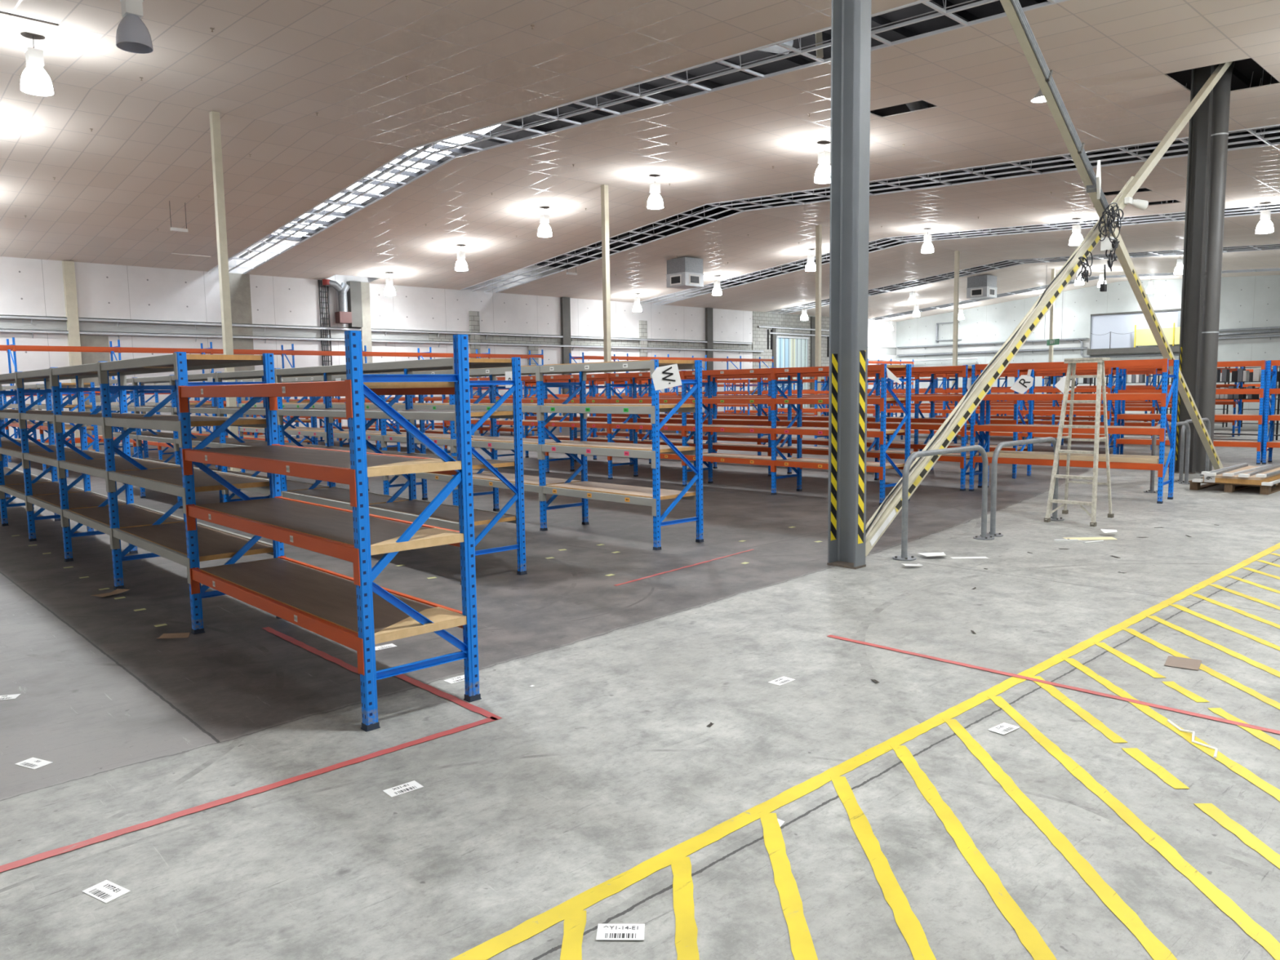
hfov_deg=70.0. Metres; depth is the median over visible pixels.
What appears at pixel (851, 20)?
steel column
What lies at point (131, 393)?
bay
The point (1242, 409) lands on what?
shelving
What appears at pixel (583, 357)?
bay
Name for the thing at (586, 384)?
bay
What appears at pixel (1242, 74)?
ceiling openings
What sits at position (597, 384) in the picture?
bay
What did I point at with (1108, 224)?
cable tangle
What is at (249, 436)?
bay
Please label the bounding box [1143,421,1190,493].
guard rail
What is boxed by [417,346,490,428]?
bay
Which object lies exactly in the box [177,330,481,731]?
bay
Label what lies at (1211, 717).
tape
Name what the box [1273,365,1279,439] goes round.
shelving
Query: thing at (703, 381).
bay
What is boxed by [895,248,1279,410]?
wall
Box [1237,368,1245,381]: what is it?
file
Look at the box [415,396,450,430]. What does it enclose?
bay
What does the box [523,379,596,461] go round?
bay
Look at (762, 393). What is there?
bay
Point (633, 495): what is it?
bay
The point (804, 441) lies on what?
bay
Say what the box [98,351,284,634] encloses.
bay
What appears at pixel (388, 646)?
barcode label
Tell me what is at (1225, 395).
file
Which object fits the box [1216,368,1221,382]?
file
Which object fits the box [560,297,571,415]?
trim
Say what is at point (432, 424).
bay
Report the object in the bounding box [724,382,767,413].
bay
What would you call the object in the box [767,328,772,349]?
ladder
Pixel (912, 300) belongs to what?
lamp
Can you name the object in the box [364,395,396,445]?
bay
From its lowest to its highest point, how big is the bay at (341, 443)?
1.876 m
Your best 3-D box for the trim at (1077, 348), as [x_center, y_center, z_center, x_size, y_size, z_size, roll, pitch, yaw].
[21.813,-8.018,57.770,0.199,0.248,12.400,-6,8,-43]
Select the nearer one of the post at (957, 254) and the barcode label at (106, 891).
the barcode label at (106, 891)
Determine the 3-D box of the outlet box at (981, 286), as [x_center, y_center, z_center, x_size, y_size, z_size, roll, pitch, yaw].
[17.310,-9.755,46.257,1.110,1.070,1.110,-6,8,-43]
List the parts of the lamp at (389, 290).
lamp shade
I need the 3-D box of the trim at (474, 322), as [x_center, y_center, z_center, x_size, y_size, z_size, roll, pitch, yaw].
[-7.101,-4.765,39.549,0.450,5.000,0.118,-6,8,-43]
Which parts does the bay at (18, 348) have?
post, post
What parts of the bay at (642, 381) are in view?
post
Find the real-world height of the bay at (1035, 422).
1.976 m
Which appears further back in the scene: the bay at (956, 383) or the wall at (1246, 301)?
the wall at (1246, 301)
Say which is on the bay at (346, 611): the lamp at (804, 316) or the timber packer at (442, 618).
the timber packer at (442, 618)
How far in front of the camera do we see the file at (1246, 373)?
24.39 m
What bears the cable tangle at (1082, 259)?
attached to the diagonal brace at (877, 525)
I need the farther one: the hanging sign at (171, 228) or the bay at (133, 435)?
the hanging sign at (171, 228)
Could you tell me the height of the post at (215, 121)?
7.240 m
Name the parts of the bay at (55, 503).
post, plate, post, plate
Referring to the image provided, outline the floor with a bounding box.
[0,409,1279,959]
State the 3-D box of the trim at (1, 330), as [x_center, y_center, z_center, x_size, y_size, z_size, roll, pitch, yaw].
[-13.202,-5.158,33.729,55.600,0.247,0.180,-6,8,-43]
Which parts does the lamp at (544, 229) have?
lamp shade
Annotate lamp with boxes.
[20,31,53,96]
[115,0,153,53]
[383,271,395,295]
[455,244,467,271]
[537,206,551,237]
[632,293,641,311]
[647,173,663,208]
[711,275,721,295]
[800,304,808,319]
[805,248,815,271]
[814,140,830,183]
[886,320,893,330]
[907,287,916,303]
[912,305,919,316]
[920,227,933,253]
[958,305,964,319]
[1031,88,1046,102]
[1068,217,1083,245]
[1074,266,1084,284]
[1097,269,1106,287]
[1146,276,1155,293]
[1173,253,1183,274]
[1255,201,1273,233]
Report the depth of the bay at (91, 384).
18.40 m
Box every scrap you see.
[90,588,129,596]
[158,632,190,638]
[777,818,784,826]
[901,563,923,565]
[916,551,947,556]
[950,556,988,558]
[1063,537,1117,540]
[1100,528,1118,533]
[1164,655,1201,670]
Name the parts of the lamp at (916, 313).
lamp shade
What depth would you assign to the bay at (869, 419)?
16.93 m
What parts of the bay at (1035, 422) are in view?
post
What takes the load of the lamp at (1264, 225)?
hanging from the ceiling
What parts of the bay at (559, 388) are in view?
post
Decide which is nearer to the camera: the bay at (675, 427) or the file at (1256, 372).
the bay at (675, 427)
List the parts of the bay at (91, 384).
post, post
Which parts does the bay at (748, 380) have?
post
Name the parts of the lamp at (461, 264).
lamp shade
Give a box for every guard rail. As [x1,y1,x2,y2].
[892,444,994,560]
[986,436,1064,537]
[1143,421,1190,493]
[1173,417,1210,482]
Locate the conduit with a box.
[1066,329,1279,357]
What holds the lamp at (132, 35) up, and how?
hanging from the ceiling
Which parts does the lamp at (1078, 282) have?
lamp shade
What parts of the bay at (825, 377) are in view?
post, post, post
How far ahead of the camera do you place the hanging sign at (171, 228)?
23.99 m
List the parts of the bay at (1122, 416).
post, post, post, post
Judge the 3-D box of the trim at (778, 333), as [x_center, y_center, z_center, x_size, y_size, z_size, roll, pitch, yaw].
[10.115,-8.720,55.379,7.200,0.245,0.121,-6,8,-43]
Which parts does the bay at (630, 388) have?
post, post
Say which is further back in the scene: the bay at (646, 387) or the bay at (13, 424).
the bay at (646, 387)
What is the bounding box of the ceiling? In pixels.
[0,0,1279,321]
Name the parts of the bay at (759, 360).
post, post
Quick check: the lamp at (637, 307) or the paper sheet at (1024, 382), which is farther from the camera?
the lamp at (637, 307)
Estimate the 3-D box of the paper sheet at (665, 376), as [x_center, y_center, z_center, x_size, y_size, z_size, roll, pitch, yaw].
[0.268,-1.014,8.995,0.415,0.263,0.013,-6,8,-43]
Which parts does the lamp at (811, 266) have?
lamp shade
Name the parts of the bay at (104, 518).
post, plate, post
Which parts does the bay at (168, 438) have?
post, post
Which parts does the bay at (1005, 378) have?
post, post, post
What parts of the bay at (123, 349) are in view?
post, post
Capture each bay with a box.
[0,345,15,398]
[0,371,93,541]
[0,378,61,526]
[0,380,34,509]
[1,386,36,462]
[2,385,48,444]
[6,337,120,443]
[15,367,137,561]
[24,384,75,471]
[35,382,99,477]
[50,361,187,590]
[88,386,137,455]
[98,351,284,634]
[109,339,213,446]
[109,377,175,497]
[109,384,157,457]
[129,382,174,459]
[133,374,222,508]
[154,382,217,467]
[170,372,270,502]
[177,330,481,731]
[189,397,212,435]
[197,396,249,435]
[200,342,293,435]
[216,368,335,495]
[223,396,265,439]
[235,377,318,482]
[249,396,299,442]
[254,396,313,444]
[275,364,419,550]
[280,343,366,437]
[280,375,368,490]
[282,396,324,444]
[305,396,349,447]
[319,396,367,443]
[323,373,427,500]
[337,395,400,451]
[361,345,431,428]
[362,356,527,584]
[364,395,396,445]
[379,369,499,511]
[379,394,434,448]
[386,395,428,428]
[413,386,475,449]
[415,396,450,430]
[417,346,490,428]
[441,377,514,456]
[445,385,498,436]
[449,364,588,530]
[472,386,512,435]
[475,348,543,426]
[480,381,537,438]
[495,374,574,473]
[497,383,537,435]
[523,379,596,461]
[526,384,573,432]
[531,381,580,431]
[538,359,704,550]
[544,373,638,479]
[560,383,604,431]
[568,352,628,390]
[573,377,652,465]
[576,381,628,438]
[588,379,647,439]
[595,381,648,432]
[596,383,638,394]
[608,370,713,486]
[613,353,669,392]
[630,376,717,468]
[631,382,675,413]
[636,380,690,434]
[639,377,713,452]
[654,354,706,392]
[664,385,707,413]
[666,379,717,414]
[683,367,802,494]
[692,355,741,413]
[694,374,791,475]
[702,376,777,456]
[702,382,744,425]
[705,378,757,414]
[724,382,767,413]
[726,355,773,413]
[734,379,783,414]
[759,374,829,444]
[760,376,829,446]
[763,382,803,413]
[770,373,879,479]
[773,364,911,505]
[777,378,824,415]
[783,382,824,413]
[794,381,822,413]
[816,375,890,448]
[824,375,903,439]
[866,358,891,405]
[866,364,985,490]
[866,373,934,470]
[866,377,880,416]
[867,382,897,417]
[877,359,913,403]
[880,373,958,444]
[886,375,952,417]
[892,373,978,443]
[911,377,937,417]
[916,368,1034,478]
[934,376,1007,418]
[944,372,1035,451]
[947,373,1028,437]
[967,371,1065,446]
[968,358,1179,503]
[984,375,1050,420]
[998,373,1076,425]
[1021,367,1122,454]
[1024,372,1112,438]
[1042,373,1115,426]
[1054,368,1162,449]
[1067,372,1153,422]
[1102,368,1172,426]
[1111,373,1171,416]
[1112,360,1267,464]
[1146,366,1244,436]
[1215,367,1273,428]
[1262,360,1279,464]
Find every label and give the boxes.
[0,693,20,700]
[15,757,52,768]
[81,880,130,902]
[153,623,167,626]
[374,643,397,650]
[382,780,423,796]
[443,675,464,684]
[595,923,644,940]
[768,676,795,685]
[987,722,1019,734]
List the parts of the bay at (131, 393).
post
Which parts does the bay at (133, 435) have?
post, post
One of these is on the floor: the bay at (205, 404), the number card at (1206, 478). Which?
the bay at (205, 404)
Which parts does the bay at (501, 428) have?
post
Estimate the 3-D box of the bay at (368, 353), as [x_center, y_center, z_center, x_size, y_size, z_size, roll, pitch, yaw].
[-9.226,-3.352,34.349,2.708,3.276,0.960,-6,8,-43]
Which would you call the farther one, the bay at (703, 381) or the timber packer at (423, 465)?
the bay at (703, 381)
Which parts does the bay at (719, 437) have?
post, post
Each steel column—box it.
[826,0,871,568]
[1173,61,1235,474]
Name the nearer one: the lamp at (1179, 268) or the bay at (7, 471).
the bay at (7, 471)
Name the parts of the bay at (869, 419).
post, post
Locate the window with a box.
[271,124,499,237]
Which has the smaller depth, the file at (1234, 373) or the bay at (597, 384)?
the file at (1234, 373)
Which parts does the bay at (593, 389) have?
post, post, post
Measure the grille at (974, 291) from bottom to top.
0.260 m
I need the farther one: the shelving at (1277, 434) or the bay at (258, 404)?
the shelving at (1277, 434)
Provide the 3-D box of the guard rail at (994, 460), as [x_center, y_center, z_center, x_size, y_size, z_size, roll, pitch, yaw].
[4.293,0.037,10.150,1.770,0.981,0.210,-6,8,-43]
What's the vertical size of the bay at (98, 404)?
1.876 m
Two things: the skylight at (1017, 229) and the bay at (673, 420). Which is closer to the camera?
the bay at (673, 420)
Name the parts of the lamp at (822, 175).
lamp shade, ceiling plate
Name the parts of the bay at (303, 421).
post, post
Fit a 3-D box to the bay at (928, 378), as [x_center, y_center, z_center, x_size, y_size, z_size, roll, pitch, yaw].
[12.459,-3.690,41.701,0.640,1.876,2.103,-6,8,-43]
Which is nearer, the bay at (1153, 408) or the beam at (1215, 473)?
the beam at (1215, 473)
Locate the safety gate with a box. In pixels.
[1133,322,1180,347]
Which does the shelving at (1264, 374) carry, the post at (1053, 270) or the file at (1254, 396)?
the file at (1254, 396)
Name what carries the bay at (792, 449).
on the floor
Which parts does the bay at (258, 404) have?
post, post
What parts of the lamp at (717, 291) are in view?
lamp shade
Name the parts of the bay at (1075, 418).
post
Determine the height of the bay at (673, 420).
1.879 m
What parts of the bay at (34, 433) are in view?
post, post, post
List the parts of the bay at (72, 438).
post, post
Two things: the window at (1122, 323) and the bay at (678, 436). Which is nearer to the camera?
the bay at (678, 436)
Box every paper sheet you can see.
[651,364,682,390]
[886,367,902,384]
[966,377,971,390]
[1010,369,1033,394]
[1054,374,1078,393]
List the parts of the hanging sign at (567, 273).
panel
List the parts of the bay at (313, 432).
post, post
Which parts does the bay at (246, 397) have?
post, post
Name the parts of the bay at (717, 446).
post, post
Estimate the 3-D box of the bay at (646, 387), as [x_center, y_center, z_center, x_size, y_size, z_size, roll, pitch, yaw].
[-0.683,-2.558,32.244,0.640,1.876,2.103,-6,8,-43]
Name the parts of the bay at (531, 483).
post, plate, post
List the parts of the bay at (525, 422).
post, post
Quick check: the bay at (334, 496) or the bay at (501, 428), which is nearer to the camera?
the bay at (334, 496)
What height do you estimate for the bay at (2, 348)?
3.276 m
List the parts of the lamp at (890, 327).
lamp shade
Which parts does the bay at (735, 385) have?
post, post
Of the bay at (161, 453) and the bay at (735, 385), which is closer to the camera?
the bay at (161, 453)
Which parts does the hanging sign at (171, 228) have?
panel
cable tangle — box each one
[1075,251,1093,282]
[1097,202,1123,244]
[1105,244,1116,271]
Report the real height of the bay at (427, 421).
1.876 m
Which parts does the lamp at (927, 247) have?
lamp shade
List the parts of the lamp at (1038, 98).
bulb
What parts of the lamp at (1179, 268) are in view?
lamp shade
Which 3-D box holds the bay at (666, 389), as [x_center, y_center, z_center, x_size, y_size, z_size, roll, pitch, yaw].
[0.539,-2.969,36.181,0.640,1.876,2.103,-6,8,-43]
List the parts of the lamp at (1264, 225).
lamp shade, ceiling plate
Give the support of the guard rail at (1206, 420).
on the floor
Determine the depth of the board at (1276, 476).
13.02 m
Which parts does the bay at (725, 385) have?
post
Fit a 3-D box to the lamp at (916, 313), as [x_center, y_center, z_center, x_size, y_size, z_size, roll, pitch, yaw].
[16.204,-10.010,53.554,0.430,0.835,0.430,-6,8,-43]
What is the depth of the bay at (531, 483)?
10.73 m
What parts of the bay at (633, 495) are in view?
post, plate, post, plate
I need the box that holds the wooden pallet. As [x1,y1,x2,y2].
[1188,477,1279,494]
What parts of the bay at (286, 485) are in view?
post, post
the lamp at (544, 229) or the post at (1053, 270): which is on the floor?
the post at (1053, 270)
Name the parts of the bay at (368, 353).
post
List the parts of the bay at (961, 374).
post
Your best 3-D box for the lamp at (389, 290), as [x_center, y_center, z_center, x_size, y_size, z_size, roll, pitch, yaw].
[-9.446,-7.390,34.444,0.430,0.835,0.430,-6,8,-43]
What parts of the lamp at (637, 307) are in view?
lamp shade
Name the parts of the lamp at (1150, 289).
lamp shade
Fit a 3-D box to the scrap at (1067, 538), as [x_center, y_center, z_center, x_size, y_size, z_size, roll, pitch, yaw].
[4.631,0.601,9.386,0.514,0.002,0.161,-1,6,0]
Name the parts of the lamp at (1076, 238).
lamp shade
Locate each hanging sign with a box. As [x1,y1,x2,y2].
[168,200,187,232]
[566,266,577,275]
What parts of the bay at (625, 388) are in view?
post, post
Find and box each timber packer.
[367,457,461,476]
[370,528,463,555]
[374,606,466,644]
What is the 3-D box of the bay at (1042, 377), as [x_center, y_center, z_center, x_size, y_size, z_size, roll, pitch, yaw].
[14.036,-3.011,34.197,0.630,1.976,2.355,-6,8,-43]
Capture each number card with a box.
[207,377,213,382]
[505,371,512,387]
[1204,473,1215,482]
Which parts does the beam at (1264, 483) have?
rail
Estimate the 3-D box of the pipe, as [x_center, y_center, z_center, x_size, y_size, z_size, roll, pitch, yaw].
[17.329,-7.310,59.858,8.958,1.366,4.127,-1,6,1]
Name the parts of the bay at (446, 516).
post, plate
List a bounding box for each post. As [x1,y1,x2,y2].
[208,111,240,471]
[600,184,612,437]
[814,224,822,415]
[951,250,959,387]
[1048,268,1055,386]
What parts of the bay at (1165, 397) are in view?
post, post, post, post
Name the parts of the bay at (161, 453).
post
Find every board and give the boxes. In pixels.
[986,450,1168,461]
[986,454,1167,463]
[1203,466,1279,479]
[1203,474,1279,482]
[1203,476,1279,484]
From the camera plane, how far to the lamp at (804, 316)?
51.03 m
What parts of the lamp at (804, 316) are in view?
lamp shade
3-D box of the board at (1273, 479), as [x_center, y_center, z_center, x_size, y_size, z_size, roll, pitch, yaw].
[9.209,-0.048,13.753,2.080,0.033,0.720,-6,8,-43]
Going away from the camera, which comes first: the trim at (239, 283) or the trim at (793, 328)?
the trim at (239, 283)
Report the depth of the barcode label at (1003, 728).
4.24 m
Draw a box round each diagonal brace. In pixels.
[865,61,1232,556]
[1000,0,1223,470]
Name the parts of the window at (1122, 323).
dock sill, panel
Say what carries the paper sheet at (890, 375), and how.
attached to the bay at (880, 467)
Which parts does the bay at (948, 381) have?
post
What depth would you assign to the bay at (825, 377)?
26.65 m
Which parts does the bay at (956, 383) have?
post, post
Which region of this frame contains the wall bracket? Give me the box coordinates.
[935,321,961,342]
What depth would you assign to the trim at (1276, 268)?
51.26 m
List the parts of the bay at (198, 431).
post, post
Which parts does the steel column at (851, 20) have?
plate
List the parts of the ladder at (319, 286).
rail, rail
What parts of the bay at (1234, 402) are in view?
post, post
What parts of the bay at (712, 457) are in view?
post, post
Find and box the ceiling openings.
[0,0,1279,294]
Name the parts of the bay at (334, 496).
post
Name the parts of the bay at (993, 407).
post, post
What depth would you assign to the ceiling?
19.29 m
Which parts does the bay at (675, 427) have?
post, post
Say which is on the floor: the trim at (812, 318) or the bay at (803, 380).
the bay at (803, 380)
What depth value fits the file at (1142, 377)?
33.05 m
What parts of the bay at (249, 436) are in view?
post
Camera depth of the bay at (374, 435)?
13.42 m
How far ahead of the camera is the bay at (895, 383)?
42.57 m
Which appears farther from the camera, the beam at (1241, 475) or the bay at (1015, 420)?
the bay at (1015, 420)
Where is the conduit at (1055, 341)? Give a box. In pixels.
[1044,265,1062,345]
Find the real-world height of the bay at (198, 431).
1.876 m
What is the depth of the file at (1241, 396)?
24.47 m
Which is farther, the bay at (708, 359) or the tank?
the tank
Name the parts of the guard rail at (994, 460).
foot plate, foot plate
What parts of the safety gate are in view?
gate post, gate post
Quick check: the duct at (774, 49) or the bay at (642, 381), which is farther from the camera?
the bay at (642, 381)
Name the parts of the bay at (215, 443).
post, post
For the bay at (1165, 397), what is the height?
1.888 m
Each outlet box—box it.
[666,257,704,288]
[966,275,997,299]
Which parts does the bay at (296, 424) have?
post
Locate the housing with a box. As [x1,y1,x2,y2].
[1100,235,1118,252]
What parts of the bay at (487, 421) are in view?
post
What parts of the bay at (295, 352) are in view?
post, post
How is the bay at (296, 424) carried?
on the floor
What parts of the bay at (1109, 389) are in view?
post, post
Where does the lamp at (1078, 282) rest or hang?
hanging from the ceiling
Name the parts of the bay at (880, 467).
post, post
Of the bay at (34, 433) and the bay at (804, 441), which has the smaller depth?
the bay at (804, 441)
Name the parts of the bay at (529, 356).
post, post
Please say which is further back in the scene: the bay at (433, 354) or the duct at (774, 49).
the bay at (433, 354)
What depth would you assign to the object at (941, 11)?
16.82 m
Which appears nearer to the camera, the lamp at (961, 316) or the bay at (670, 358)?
the bay at (670, 358)
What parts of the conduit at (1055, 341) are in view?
panel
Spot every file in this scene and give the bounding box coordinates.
[1044,376,1048,383]
[1083,377,1087,383]
[1086,377,1093,382]
[1128,374,1132,382]
[1132,374,1136,382]
[1135,374,1139,382]
[1138,374,1145,382]
[1215,394,1219,399]
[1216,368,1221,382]
[1219,387,1225,399]
[1221,368,1230,382]
[1224,387,1228,399]
[1227,386,1236,399]
[1231,370,1237,382]
[1233,387,1239,399]
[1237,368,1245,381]
[1239,386,1246,398]
[1242,370,1249,381]
[1247,386,1255,398]
[1248,372,1253,381]
[1252,387,1259,398]
[1253,368,1261,381]
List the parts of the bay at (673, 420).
post, post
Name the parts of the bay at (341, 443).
post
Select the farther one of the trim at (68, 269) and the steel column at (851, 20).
the trim at (68, 269)
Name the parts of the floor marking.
plastic strip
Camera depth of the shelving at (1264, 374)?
24.61 m
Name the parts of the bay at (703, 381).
post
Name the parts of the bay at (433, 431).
post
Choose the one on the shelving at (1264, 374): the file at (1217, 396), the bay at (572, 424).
the file at (1217, 396)
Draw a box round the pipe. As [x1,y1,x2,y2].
[868,357,979,364]
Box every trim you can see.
[0,315,751,346]
[0,328,764,354]
[62,260,88,446]
[80,335,114,445]
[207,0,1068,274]
[228,272,257,431]
[346,280,362,327]
[359,282,375,426]
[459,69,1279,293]
[468,311,481,418]
[527,346,538,416]
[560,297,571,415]
[639,320,648,404]
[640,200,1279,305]
[705,307,713,380]
[757,325,829,332]
[765,243,1279,314]
[769,332,829,338]
[772,328,776,367]
[809,316,815,407]
[868,245,1279,320]
[897,337,1087,349]
[897,346,1087,357]
[1218,326,1279,331]
[1218,334,1279,339]
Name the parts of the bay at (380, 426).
post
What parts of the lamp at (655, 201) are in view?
ceiling plate, lamp shade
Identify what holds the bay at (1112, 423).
on the floor
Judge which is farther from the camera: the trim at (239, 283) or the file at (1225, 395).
the trim at (239, 283)
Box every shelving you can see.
[1044,377,1095,421]
[1100,374,1159,422]
[1166,367,1230,426]
[1213,373,1265,435]
[1237,366,1279,426]
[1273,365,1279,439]
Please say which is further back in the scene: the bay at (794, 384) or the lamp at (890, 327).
the lamp at (890, 327)
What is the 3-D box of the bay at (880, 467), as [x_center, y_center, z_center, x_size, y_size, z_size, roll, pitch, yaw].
[2.835,-0.683,13.044,0.692,1.879,1.894,-6,8,-43]
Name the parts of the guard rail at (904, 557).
foot plate, foot plate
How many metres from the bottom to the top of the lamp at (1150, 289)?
0.835 m
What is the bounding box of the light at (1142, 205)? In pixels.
[1124,196,1148,210]
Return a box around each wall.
[0,238,896,446]
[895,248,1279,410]
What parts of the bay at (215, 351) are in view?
post, post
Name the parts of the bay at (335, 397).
post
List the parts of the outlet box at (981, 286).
outlet frame, outlet frame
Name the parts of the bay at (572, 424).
post, post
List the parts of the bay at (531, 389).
post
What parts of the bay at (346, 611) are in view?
post, plate, post, plate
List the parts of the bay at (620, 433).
post, post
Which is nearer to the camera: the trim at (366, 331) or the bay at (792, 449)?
the bay at (792, 449)
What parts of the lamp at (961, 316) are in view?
lamp shade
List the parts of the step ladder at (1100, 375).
leg, rail, rail, leg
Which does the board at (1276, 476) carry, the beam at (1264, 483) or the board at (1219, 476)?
the board at (1219, 476)
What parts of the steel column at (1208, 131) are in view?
plate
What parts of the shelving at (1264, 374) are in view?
shelf, shelf, shelf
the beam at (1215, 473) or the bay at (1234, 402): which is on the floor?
the bay at (1234, 402)
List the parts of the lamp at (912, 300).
lamp shade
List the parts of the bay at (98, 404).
post, post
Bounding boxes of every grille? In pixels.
[671,275,679,284]
[690,275,698,283]
[971,288,981,295]
[989,288,994,294]
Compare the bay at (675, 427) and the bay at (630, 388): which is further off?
the bay at (630, 388)
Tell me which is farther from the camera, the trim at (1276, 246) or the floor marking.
the trim at (1276, 246)
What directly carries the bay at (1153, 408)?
on the floor
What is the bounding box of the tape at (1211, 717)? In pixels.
[826,634,1279,733]
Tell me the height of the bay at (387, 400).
1.876 m
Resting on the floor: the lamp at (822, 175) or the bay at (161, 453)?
the bay at (161, 453)
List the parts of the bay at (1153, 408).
post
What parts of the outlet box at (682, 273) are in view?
outlet frame, outlet frame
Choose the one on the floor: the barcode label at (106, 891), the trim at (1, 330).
the barcode label at (106, 891)
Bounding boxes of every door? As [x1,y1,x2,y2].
[776,335,808,413]
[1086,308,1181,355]
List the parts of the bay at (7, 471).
post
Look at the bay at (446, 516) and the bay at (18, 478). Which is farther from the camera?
the bay at (18, 478)
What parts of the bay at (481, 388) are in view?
post, post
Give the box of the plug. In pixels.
[1099,264,1106,291]
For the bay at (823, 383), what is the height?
1.876 m
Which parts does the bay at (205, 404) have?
post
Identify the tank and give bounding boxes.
[875,359,889,394]
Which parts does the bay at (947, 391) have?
post, post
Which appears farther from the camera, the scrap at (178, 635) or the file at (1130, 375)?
the file at (1130, 375)
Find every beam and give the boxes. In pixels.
[1191,478,1203,482]
[1201,462,1246,474]
[1204,463,1248,475]
[1222,464,1271,476]
[1238,464,1279,477]
[1255,470,1279,477]
[1261,479,1279,485]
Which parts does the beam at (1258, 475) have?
rail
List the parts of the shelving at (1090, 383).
shelf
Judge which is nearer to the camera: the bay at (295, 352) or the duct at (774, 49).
the duct at (774, 49)
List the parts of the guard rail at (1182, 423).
foot plate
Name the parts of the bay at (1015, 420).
post, post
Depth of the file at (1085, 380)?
34.44 m
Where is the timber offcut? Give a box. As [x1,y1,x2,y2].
[814,31,823,57]
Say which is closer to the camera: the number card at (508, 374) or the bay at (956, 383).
the number card at (508, 374)
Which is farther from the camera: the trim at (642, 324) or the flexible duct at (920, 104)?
the trim at (642, 324)
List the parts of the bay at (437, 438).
post, post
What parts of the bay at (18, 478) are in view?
post, post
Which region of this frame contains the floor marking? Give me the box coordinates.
[449,542,1279,959]
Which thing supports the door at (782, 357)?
in the wall at (28, 286)
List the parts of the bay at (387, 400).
post, post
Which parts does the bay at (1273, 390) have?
post, post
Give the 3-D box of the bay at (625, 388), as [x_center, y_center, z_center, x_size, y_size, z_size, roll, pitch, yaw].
[-1.323,-2.209,28.851,0.640,1.876,2.103,-6,8,-43]
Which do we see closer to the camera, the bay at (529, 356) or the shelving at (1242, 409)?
the shelving at (1242, 409)
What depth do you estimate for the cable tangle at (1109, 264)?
11.11 m
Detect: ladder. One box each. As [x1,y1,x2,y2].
[318,280,334,421]
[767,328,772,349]
[826,336,829,356]
[1044,357,1114,526]
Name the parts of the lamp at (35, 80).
ceiling plate, lamp shade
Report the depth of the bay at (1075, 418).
27.98 m
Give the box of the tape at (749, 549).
[614,549,753,586]
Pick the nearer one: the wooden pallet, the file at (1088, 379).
the wooden pallet
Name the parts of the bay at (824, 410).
post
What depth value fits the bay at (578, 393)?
29.68 m
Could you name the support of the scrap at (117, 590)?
on the floor
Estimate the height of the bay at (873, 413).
1.876 m
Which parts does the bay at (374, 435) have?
post, post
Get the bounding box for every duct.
[322,279,351,324]
[757,40,793,54]
[905,100,928,111]
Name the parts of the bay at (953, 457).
post, post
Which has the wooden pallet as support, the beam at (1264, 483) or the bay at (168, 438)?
the beam at (1264, 483)
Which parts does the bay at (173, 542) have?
post, plate, post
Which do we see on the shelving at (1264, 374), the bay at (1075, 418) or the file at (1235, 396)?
the file at (1235, 396)
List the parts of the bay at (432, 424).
post, post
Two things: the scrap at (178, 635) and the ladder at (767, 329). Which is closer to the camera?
the scrap at (178, 635)
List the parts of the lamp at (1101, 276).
lamp shade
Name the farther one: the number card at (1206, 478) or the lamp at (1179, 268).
the lamp at (1179, 268)
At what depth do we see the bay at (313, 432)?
14.92 m
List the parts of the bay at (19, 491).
post, plate, post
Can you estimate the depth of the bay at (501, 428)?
26.02 m
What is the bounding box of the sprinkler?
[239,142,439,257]
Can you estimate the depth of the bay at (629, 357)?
42.55 m
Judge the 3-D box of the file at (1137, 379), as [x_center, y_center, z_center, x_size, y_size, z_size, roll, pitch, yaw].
[18.136,-3.688,33.221,0.300,0.290,0.100,-6,8,-43]
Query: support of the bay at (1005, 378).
on the floor
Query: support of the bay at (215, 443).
on the floor
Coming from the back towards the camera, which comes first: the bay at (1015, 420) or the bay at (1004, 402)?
the bay at (1004, 402)
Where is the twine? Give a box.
[1054,539,1103,542]
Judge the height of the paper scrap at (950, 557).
0.002 m
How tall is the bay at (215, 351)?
3.276 m
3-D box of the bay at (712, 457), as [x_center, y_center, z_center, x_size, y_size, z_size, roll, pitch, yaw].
[1.576,-0.799,14.381,0.692,1.879,1.894,-6,8,-43]
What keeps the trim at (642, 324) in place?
attached to the wall at (28, 286)
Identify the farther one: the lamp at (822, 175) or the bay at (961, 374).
the bay at (961, 374)
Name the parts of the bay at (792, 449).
post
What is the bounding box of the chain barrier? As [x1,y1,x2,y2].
[1090,331,1172,348]
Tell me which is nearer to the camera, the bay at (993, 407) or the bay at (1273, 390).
the bay at (1273, 390)
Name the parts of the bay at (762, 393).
post, post, post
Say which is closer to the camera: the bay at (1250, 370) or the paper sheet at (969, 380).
the paper sheet at (969, 380)
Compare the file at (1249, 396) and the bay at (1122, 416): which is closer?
the bay at (1122, 416)
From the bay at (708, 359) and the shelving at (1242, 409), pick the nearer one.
the shelving at (1242, 409)
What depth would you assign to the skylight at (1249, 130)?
24.58 m

